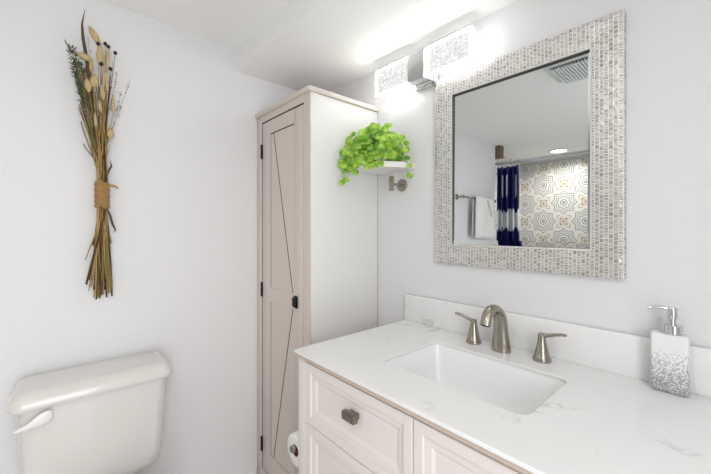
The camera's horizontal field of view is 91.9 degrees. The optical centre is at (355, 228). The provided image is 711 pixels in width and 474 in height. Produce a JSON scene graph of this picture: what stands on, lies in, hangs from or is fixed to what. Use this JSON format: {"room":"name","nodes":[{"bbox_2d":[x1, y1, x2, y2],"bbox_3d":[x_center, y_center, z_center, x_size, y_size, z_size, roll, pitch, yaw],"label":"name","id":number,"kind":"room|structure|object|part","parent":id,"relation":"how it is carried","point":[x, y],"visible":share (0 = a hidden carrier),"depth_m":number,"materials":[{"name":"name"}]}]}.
{"room":"bathroom","nodes":[
{"label":"bathroom","id":0,"kind":"room"},
{"bbox_2d":[0,0,296,473],"bbox_3d":[-1.031,0.185,1.398,2.290,2.170,0.100,0,0,-42],"label":"wall","id":1,"kind":"structure","parent":0,"point":[182,154],"depth_m":1.44,"materials":[{"name":"paint"}]},
{"bbox_2d":[64,10,129,298],"bbox_3d":[-0.980,-0.279,1.318,0.069,1.098,0.203,0,0,37],"label":"bouquet","id":2,"kind":"object","parent":1,"relation":"attached to","point":[101,258],"visible":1,"depth_m":1.31,"materials":[{"name":"brown plant"}]},
{"bbox_3d":[-1.004,-0.258,1.302,0.059,0.651,0.032,0,0,-42],"label":"stem","id":3,"kind":"part","parent":2,"relation":"part of","materials":[{"name":"beige plant"}]},
{"bbox_3d":[-1.005,-0.131,1.309,0.074,0.672,0.020,0,0,-42],"label":"stem","id":4,"kind":"part","parent":2,"relation":"part of","materials":[{"name":"brown plant"}]},
{"bbox_3d":[-1.000,-0.124,1.301,0.068,0.713,0.012,0,0,-42],"label":"stem","id":5,"kind":"part","parent":2,"relation":"part of","materials":[{"name":"brown plant"}]},
{"bbox_3d":[-1.000,-0.112,1.307,0.071,0.581,0.012,0,0,-42],"label":"stem","id":6,"kind":"part","parent":2,"relation":"part of","materials":[{"name":"brown plant"}]},
{"bbox_3d":[-0.997,-0.209,1.308,0.084,0.768,0.034,0,0,-42],"label":"stem","id":7,"kind":"part","parent":2,"relation":"part of","materials":[{"name":"beige plant"}]},
{"bbox_3d":[-0.997,-0.217,1.309,0.086,0.736,0.019,0,0,-42],"label":"stem","id":8,"kind":"part","parent":2,"relation":"part of","materials":[{"name":"beige plant"}]},
{"bbox_3d":[-0.994,-0.118,1.305,0.093,0.655,0.026,0,0,-42],"label":"stem","id":9,"kind":"part","parent":2,"relation":"part of","materials":[{"name":"brown plant"}]},
{"bbox_3d":[-0.999,-0.046,1.315,0.036,0.630,0.022,0,0,-42],"label":"stem","id":10,"kind":"part","parent":2,"relation":"part of","materials":[{"name":"brown plant"}]},
{"bbox_3d":[-0.990,-0.236,1.302,0.054,0.707,0.014,0,0,-42],"label":"stem","id":11,"kind":"part","parent":2,"relation":"part of","materials":[{"name":"beige plant"}]},
{"bbox_3d":[-0.994,-0.079,1.315,0.064,0.576,0.026,0,0,-42],"label":"stem","id":12,"kind":"part","parent":2,"relation":"part of","materials":[{"name":"brown plant"}]},
{"bbox_3d":[-0.993,-0.268,1.312,0.030,0.728,0.048,0,0,-42],"label":"stem","id":13,"kind":"part","parent":2,"relation":"part of","materials":[{"name":"beige plant"}]},
{"bbox_3d":[-0.994,-0.227,1.314,0.092,0.500,0.020,0,0,-42],"label":"stem","id":14,"kind":"part","parent":2,"relation":"part of","materials":[{"name":"beige plant"}]},
{"bbox_3d":[-0.992,-0.167,1.307,0.008,0.715,0.024,0,0,31],"label":"stem","id":15,"kind":"part","parent":2,"relation":"part of","materials":[{"name":"brown plant"}]},
{"bbox_3d":[-0.988,-0.055,1.313,0.038,0.553,0.033,0,0,-42],"label":"stem","id":16,"kind":"part","parent":2,"relation":"part of","materials":[{"name":"brown plant"}]},
{"bbox_3d":[-0.984,-0.260,1.314,0.035,0.886,0.023,0,0,-42],"label":"stem","id":17,"kind":"part","parent":2,"relation":"part of","materials":[{"name":"brown plant"}]},
{"bbox_3d":[-0.983,-0.064,1.313,0.048,0.502,0.024,0,0,-42],"label":"stem","id":18,"kind":"part","parent":2,"relation":"part of","materials":[{"name":"brown plant"}]},
{"bbox_3d":[-0.994,-0.239,1.322,0.066,0.694,0.039,0,0,-42],"label":"stem","id":19,"kind":"part","parent":2,"relation":"part of","materials":[{"name":"beige plant"}]},
{"bbox_3d":[-0.982,-0.198,1.322,0.063,0.815,0.021,0,0,-42],"label":"stem","id":20,"kind":"part","parent":2,"relation":"part of","materials":[{"name":"beige plant"}]},
{"bbox_3d":[-0.987,-0.175,1.320,0.060,0.885,0.020,0,0,-42],"label":"stem","id":21,"kind":"part","parent":2,"relation":"part of","materials":[{"name":"brown plant"}]},
{"bbox_3d":[-0.984,-0.254,1.322,0.034,0.587,0.020,0,0,-42],"label":"stem","id":22,"kind":"part","parent":2,"relation":"part of","materials":[{"name":"beige plant"}]},
{"bbox_3d":[-0.990,-0.132,1.325,0.029,0.781,0.034,0,0,-42],"label":"stem","id":23,"kind":"part","parent":2,"relation":"part of","materials":[{"name":"brown plant"}]},
{"bbox_3d":[-0.982,-0.328,1.330,0.026,0.740,0.062,0,0,2],"label":"stem","id":24,"kind":"part","parent":2,"relation":"part of","materials":[{"name":"beige plant"}]},
{"bbox_3d":[-0.988,-0.030,1.323,0.010,0.591,0.047,0,0,-45],"label":"stem","id":25,"kind":"part","parent":2,"relation":"part of","materials":[{"name":"brown plant"}]},
{"bbox_3d":[-0.981,-0.154,1.321,0.081,0.770,0.011,0,0,-42],"label":"stem","id":26,"kind":"part","parent":2,"relation":"part of","materials":[{"name":"brown plant"}]},
{"bbox_3d":[-0.977,-0.062,1.320,0.010,0.636,0.049,0,0,-8],"label":"stem","id":27,"kind":"part","parent":2,"relation":"part of","materials":[{"name":"brown plant"}]},
{"bbox_3d":[-0.983,-0.182,1.332,0.053,0.833,0.036,0,0,-42],"label":"stem","id":28,"kind":"part","parent":2,"relation":"part of","materials":[{"name":"brown plant"}]},
{"bbox_3d":[-0.977,-0.210,1.327,0.029,0.807,0.023,0,0,-42],"label":"stem","id":29,"kind":"part","parent":2,"relation":"part of","materials":[{"name":"brown plant"}]},
{"bbox_3d":[-0.974,-0.132,1.328,0.006,0.623,0.056,0,0,-27],"label":"stem","id":30,"kind":"part","parent":2,"relation":"part of","materials":[{"name":"brown plant"}]},
{"bbox_3d":[-0.980,-0.132,1.322,0.040,0.376,0.015,0,0,-42],"label":"stem","id":31,"kind":"part","parent":2,"relation":"part of","materials":[{"name":"brown plant"}]},
{"bbox_3d":[-0.975,-0.224,1.333,0.028,0.960,0.030,0,0,-42],"label":"stem","id":32,"kind":"part","parent":2,"relation":"part of","materials":[{"name":"brown plant"}]},
{"bbox_3d":[-0.969,-0.210,1.322,0.026,0.816,0.026,0,0,-42],"label":"stem","id":33,"kind":"part","parent":2,"relation":"part of","materials":[{"name":"brown plant"}]},
{"bbox_3d":[-0.969,-0.183,1.323,0.025,0.619,0.011,0,0,26],"label":"stem","id":34,"kind":"part","parent":2,"relation":"part of","materials":[{"name":"brown plant"}]},
{"bbox_3d":[-0.974,-0.185,1.333,0.024,0.804,0.009,0,0,-42],"label":"stem","id":35,"kind":"part","parent":2,"relation":"part of","materials":[{"name":"brown plant"}]},
{"bbox_3d":[-0.972,-0.057,1.335,0.052,0.644,0.030,0,0,-42],"label":"stem","id":36,"kind":"part","parent":2,"relation":"part of","materials":[{"name":"brown plant"}]},
{"bbox_3d":[-0.970,-0.110,1.331,0.021,0.725,0.027,0,0,-42],"label":"stem","id":37,"kind":"part","parent":2,"relation":"part of","materials":[{"name":"brown plant"}]},
{"bbox_3d":[-0.968,-0.192,1.335,0.038,0.499,0.028,0,0,-42],"label":"stem","id":38,"kind":"part","parent":2,"relation":"part of","materials":[{"name":"brown plant"}]},
{"bbox_3d":[-0.968,-0.131,1.345,0.024,0.645,0.032,0,0,-42],"label":"stem","id":39,"kind":"part","parent":2,"relation":"part of","materials":[{"name":"brown plant"}]},
{"bbox_3d":[-0.985,-0.160,1.324,0.060,0.715,0.007,0,0,-32],"label":"stem","id":40,"kind":"part","parent":2,"relation":"part of","materials":[{"name":"brown plant"}]},
{"bbox_3d":[-0.966,-0.221,1.339,0.051,0.943,0.006,0,0,-42],"label":"stem","id":41,"kind":"part","parent":2,"relation":"part of","materials":[{"name":"brown plant"}]},
{"bbox_3d":[-0.962,-0.121,1.341,0.074,0.766,0.017,0,0,-42],"label":"stem","id":42,"kind":"part","parent":2,"relation":"part of","materials":[{"name":"brown plant"}]},
{"bbox_3d":[-0.965,-0.192,1.340,0.032,0.902,0.026,0,0,-42],"label":"stem","id":43,"kind":"part","parent":2,"relation":"part of","materials":[{"name":"brown plant"}]},
{"bbox_2d":[242,468,255,473],"bbox_3d":[-1.185,1.252,1.186,1.778,0.035,0.014,0,0,-42],"label":"baseboard","id":44,"kind":"structure","parent":1,"relation":"attached to","point":[252,471],"depth_m":1.76,"materials":[{"name":"white paint"}]},
{"bbox_2d":[101,0,286,48],"bbox_3d":[-0.691,-0.930,0.170,3.410,0.060,2.710,0,0,-42],"label":"ceiling","id":45,"kind":"structure","parent":0,"point":[231,23],"depth_m":1.44,"materials":[{"name":"white paint"}]},
{"bbox_2d":[237,0,516,91],"bbox_3d":[0.375,-0.843,1.006,0.504,0.115,2.350,0,0,-42],"label":"ceiling","id":46,"kind":"structure","parent":0,"point":[328,45],"depth_m":1.41,"materials":[{"name":"white paint"}]},
{"bbox_2d":[332,0,710,347],"bbox_3d":[0.634,0.185,1.169,0.100,2.170,2.450,0,0,-42],"label":"wall","id":47,"kind":"structure","parent":0,"point":[668,42],"depth_m":0.95,"materials":[{"name":"paint"}]},
{"bbox_2d":[349,161,414,174],"bbox_3d":[0.100,-0.276,1.523,0.228,0.024,0.228,0,0,-42],"label":"corner shelf","id":48,"kind":"object","parent":47,"relation":"attached to","point":[389,166],"visible":0.56,"depth_m":1.50,"materials":[{"name":"white wood"}]},
{"bbox_2d":[338,123,412,185],"bbox_3d":[0.092,-0.330,1.497,0.266,0.285,0.246,0,0,-42],"label":"potted plant","id":49,"kind":"object","parent":48,"relation":"on","point":[366,151],"visible":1,"depth_m":1.45,"materials":[{"name":"green plant"}]},
{"bbox_2d":[389,176,406,190],"bbox_3d":[0.184,-0.201,1.539,0.080,0.066,0.055,0,0,-42],"label":"robe hook","id":50,"kind":"object","parent":47,"relation":"attached to","point":[401,185],"visible":1,"depth_m":1.54,"materials":[{"name":"silver metal"}]},
{"bbox_3d":[0.158,-0.201,1.516,0.010,0.066,0.022,0,0,-42],"label":"hook plate","id":51,"kind":"part","parent":50,"relation":"part of","materials":[{"name":"silver metal"}]},
{"bbox_2d":[376,25,473,97],"bbox_3d":[0.272,-0.666,1.435,0.085,0.136,0.488,0,0,-42],"label":"vanity light","id":52,"kind":"object","parent":47,"relation":"attached to","point":[420,69],"visible":0.99,"depth_m":1.38,"materials":[{"name":"white glass"}]},
{"bbox_3d":[0.167,-0.674,1.530,0.008,0.098,0.188,0,0,-42],"label":"glass panel","id":53,"kind":"part","parent":52,"relation":"part of","materials":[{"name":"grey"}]},
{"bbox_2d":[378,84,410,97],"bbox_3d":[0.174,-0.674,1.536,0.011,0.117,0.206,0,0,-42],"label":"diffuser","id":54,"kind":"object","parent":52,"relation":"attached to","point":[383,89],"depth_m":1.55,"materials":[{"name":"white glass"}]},
{"bbox_3d":[0.294,-0.657,1.446,0.037,0.118,0.115,0,0,-42],"label":"wall plate","id":55,"kind":"part","parent":52,"relation":"part of","materials":[{"name":"silver metal"}]},
{"bbox_3d":[0.357,-0.674,1.315,0.008,0.098,0.178,0,0,-42],"label":"glass panel","id":56,"kind":"part","parent":52,"relation":"part of","materials":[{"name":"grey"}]},
{"bbox_2d":[429,27,473,76],"bbox_3d":[0.364,-0.674,1.322,0.011,0.117,0.196,0,0,-42],"label":"diffuser","id":57,"kind":"object","parent":52,"relation":"attached to","point":[457,49],"depth_m":1.30,"materials":[{"name":"white glass"}]},
{"bbox_2d":[435,9,625,279],"bbox_3d":[0.538,-0.233,1.181,0.023,0.744,0.620,0,0,-42],"label":"wall mirror","id":58,"kind":"object","parent":47,"relation":"attached to","point":[530,141],"visible":1,"depth_m":1.11,"materials":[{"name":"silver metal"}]},
{"bbox_3d":[0.537,-0.233,1.181,0.010,0.583,0.459,0,0,-42],"label":"glass","id":59,"kind":"part","parent":58,"relation":"part of","materials":[{"name":"white"}]},
{"bbox_2d":[405,294,710,397],"bbox_3d":[0.551,0.346,1.169,0.020,0.114,0.980,0,0,-42],"label":"backsplash","id":60,"kind":"structure","parent":47,"relation":"attached to","point":[621,353],"depth_m":1.04,"materials":[{"name":"white stone"}]},
{"bbox_3d":[-0.293,1.300,-0.280,3.410,0.060,3.910,0,0,-42],"label":"floor","id":61,"kind":"structure","parent":0,"visible":0},
{"bbox_2d":[7,351,172,473],"bbox_3d":[-0.766,0.892,1.062,0.461,0.756,0.739,0,0,-42],"label":"toilet","id":62,"kind":"object","parent":61,"relation":"on","point":[107,416],"visible":1,"depth_m":1.19,"materials":[{"name":"ceramic"}]},
{"bbox_3d":[-1.000,0.596,1.069,0.088,0.044,0.028,0,0,-42],"label":"flush lever","id":63,"kind":"part","parent":62,"relation":"part of","materials":[{"name":"white plastic"}]},
{"bbox_3d":[-0.942,0.540,1.260,0.461,0.052,0.208,0,0,-42],"label":"tank lid","id":64,"kind":"part","parent":62,"relation":"part of","materials":[{"name":"ceramic"}]},
{"bbox_2d":[255,85,378,473],"bbox_3d":[-0.205,0.339,1.726,0.410,1.862,0.497,0,0,-42],"label":"tall cabinet","id":65,"kind":"object","parent":61,"relation":"on","point":[317,235],"visible":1,"depth_m":1.56,"materials":[{"name":"beige paint"}]},
{"bbox_3d":[-0.331,0.339,1.616,0.040,1.740,0.373,0,0,-42],"label":"door","id":66,"kind":"part","parent":65,"relation":"part of","materials":[{"name":"beige paint"}]},
{"bbox_3d":[-0.342,0.350,1.611,0.020,1.840,0.486,0,0,-42],"label":"frame","id":67,"kind":"part","parent":65,"relation":"part of","materials":[{"name":"beige paint"}]},
{"bbox_3d":[-0.265,0.319,1.496,0.014,0.053,0.030,0,0,-42],"label":"knob","id":68,"kind":"part","parent":65,"relation":"part of","materials":[{"name":"black metal"}]},
{"bbox_2d":[299,358,522,473],"bbox_3d":[0.327,0.848,0.986,0.596,0.845,0.947,0,0,-42],"label":"bathroom vanity","id":69,"kind":"object","parent":61,"relation":"on","point":[344,428],"visible":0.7,"depth_m":0.92,"materials":[{"name":"white paint"}]},
{"bbox_2d":[290,445,296,452],"bbox_3d":[-0.143,0.783,1.257,0.176,0.044,0.080,0,0,-42],"label":"toilet paper holder","id":70,"kind":"object","parent":69,"relation":"attached to","point":[293,448],"visible":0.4,"depth_m":1.22,"materials":[{"name":"silver metal"}]},
{"bbox_2d":[287,430,298,467],"bbox_3d":[-0.177,0.792,1.264,0.103,0.112,0.112,0,0,-42],"label":"toilet paper roll","id":71,"kind":"object","parent":70,"relation":"hanging from","point":[293,439],"visible":0.34,"depth_m":1.24,"materials":[{"name":"paper"}]},
{"bbox_3d":[0.129,0.848,0.810,0.019,0.845,0.947,0,0,-42],"label":"frame","id":72,"kind":"part","parent":69,"relation":"part of","materials":[{"name":"white paint"}]},
{"bbox_3d":[-0.011,0.746,0.960,0.014,0.230,0.441,0,0,-42],"label":"drawer","id":73,"kind":"part","parent":69,"relation":"part of","materials":[{"name":"white paint"}]},
{"bbox_3d":[-0.013,0.513,0.944,0.032,0.023,0.050,0,0,-42],"label":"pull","id":74,"kind":"part","parent":69,"relation":"part of","materials":[{"name":"grey metal"}]},
{"bbox_3d":[-0.011,0.531,0.960,0.014,0.194,0.441,0,0,-42],"label":"drawer","id":75,"kind":"part","parent":69,"relation":"part of","materials":[{"name":"white paint"}]},
{"bbox_3d":[0.276,0.790,0.636,0.014,0.712,0.420,0,0,-42],"label":"door","id":76,"kind":"part","parent":69,"relation":"part of","materials":[{"name":"white paint"}]},
{"bbox_2d":[294,294,710,473],"bbox_3d":[0.338,0.356,0.980,0.589,0.134,0.980,0,0,-42],"label":"countertop","id":77,"kind":"structure","parent":69,"relation":"on","point":[607,417],"depth_m":0.82,"materials":[{"name":"white stone"}]},
{"bbox_2d":[387,344,564,414],"bbox_3d":[0.327,0.491,0.988,0.304,0.157,0.450,0,0,-42],"label":"sink","id":78,"kind":"object","parent":77,"relation":"in","point":[516,390],"visible":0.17,"depth_m":1.09,"materials":[{"name":"ceramic"}]},
{"bbox_2d":[455,304,566,363],"bbox_3d":[0.459,0.323,1.105,0.155,0.160,0.365,0,0,-42],"label":"faucet","id":79,"kind":"object","parent":77,"relation":"on","point":[500,341],"visible":1,"depth_m":1.11,"materials":[{"name":"silver metal"}]},
{"bbox_3d":[0.396,0.319,1.242,0.077,0.028,0.019,0,0,43],"label":"lever","id":80,"kind":"part","parent":79,"relation":"part of","materials":[{"name":"silver metal"}]},
{"bbox_3d":[0.419,0.361,1.221,0.053,0.084,0.053,0,0,-42],"label":"handle","id":81,"kind":"part","parent":79,"relation":"part of","materials":[{"name":"silver metal"}]},
{"bbox_3d":[0.448,0.323,1.110,0.145,0.160,0.062,0,0,-42],"label":"spout","id":82,"kind":"part","parent":79,"relation":"part of","materials":[{"name":"silver metal"}]},
{"bbox_3d":[0.572,0.361,1.055,0.053,0.084,0.053,0,0,-42],"label":"handle","id":83,"kind":"part","parent":79,"relation":"part of","materials":[{"name":"silver metal"}]},
{"bbox_3d":[0.590,0.319,1.029,0.019,0.028,0.077,0,0,-37],"label":"lever","id":84,"kind":"part","parent":79,"relation":"part of","materials":[{"name":"silver metal"}]},
{"bbox_2d":[647,305,689,396],"bbox_3d":[0.778,0.298,0.858,0.040,0.210,0.079,0,0,-42],"label":"soap dispenser","id":85,"kind":"object","parent":77,"relation":"on","point":[670,348],"visible":1,"depth_m":0.84,"materials":[{"name":"white ceramic"}]},
{"bbox_2d":[651,329,689,396],"bbox_3d":[0.781,0.331,0.854,0.038,0.144,0.070,0,0,-42],"label":"bottle","id":86,"kind":"object","parent":85,"relation":"attached to","point":[670,349],"depth_m":0.84,"materials":[{"name":"white ceramic"}]}
]}

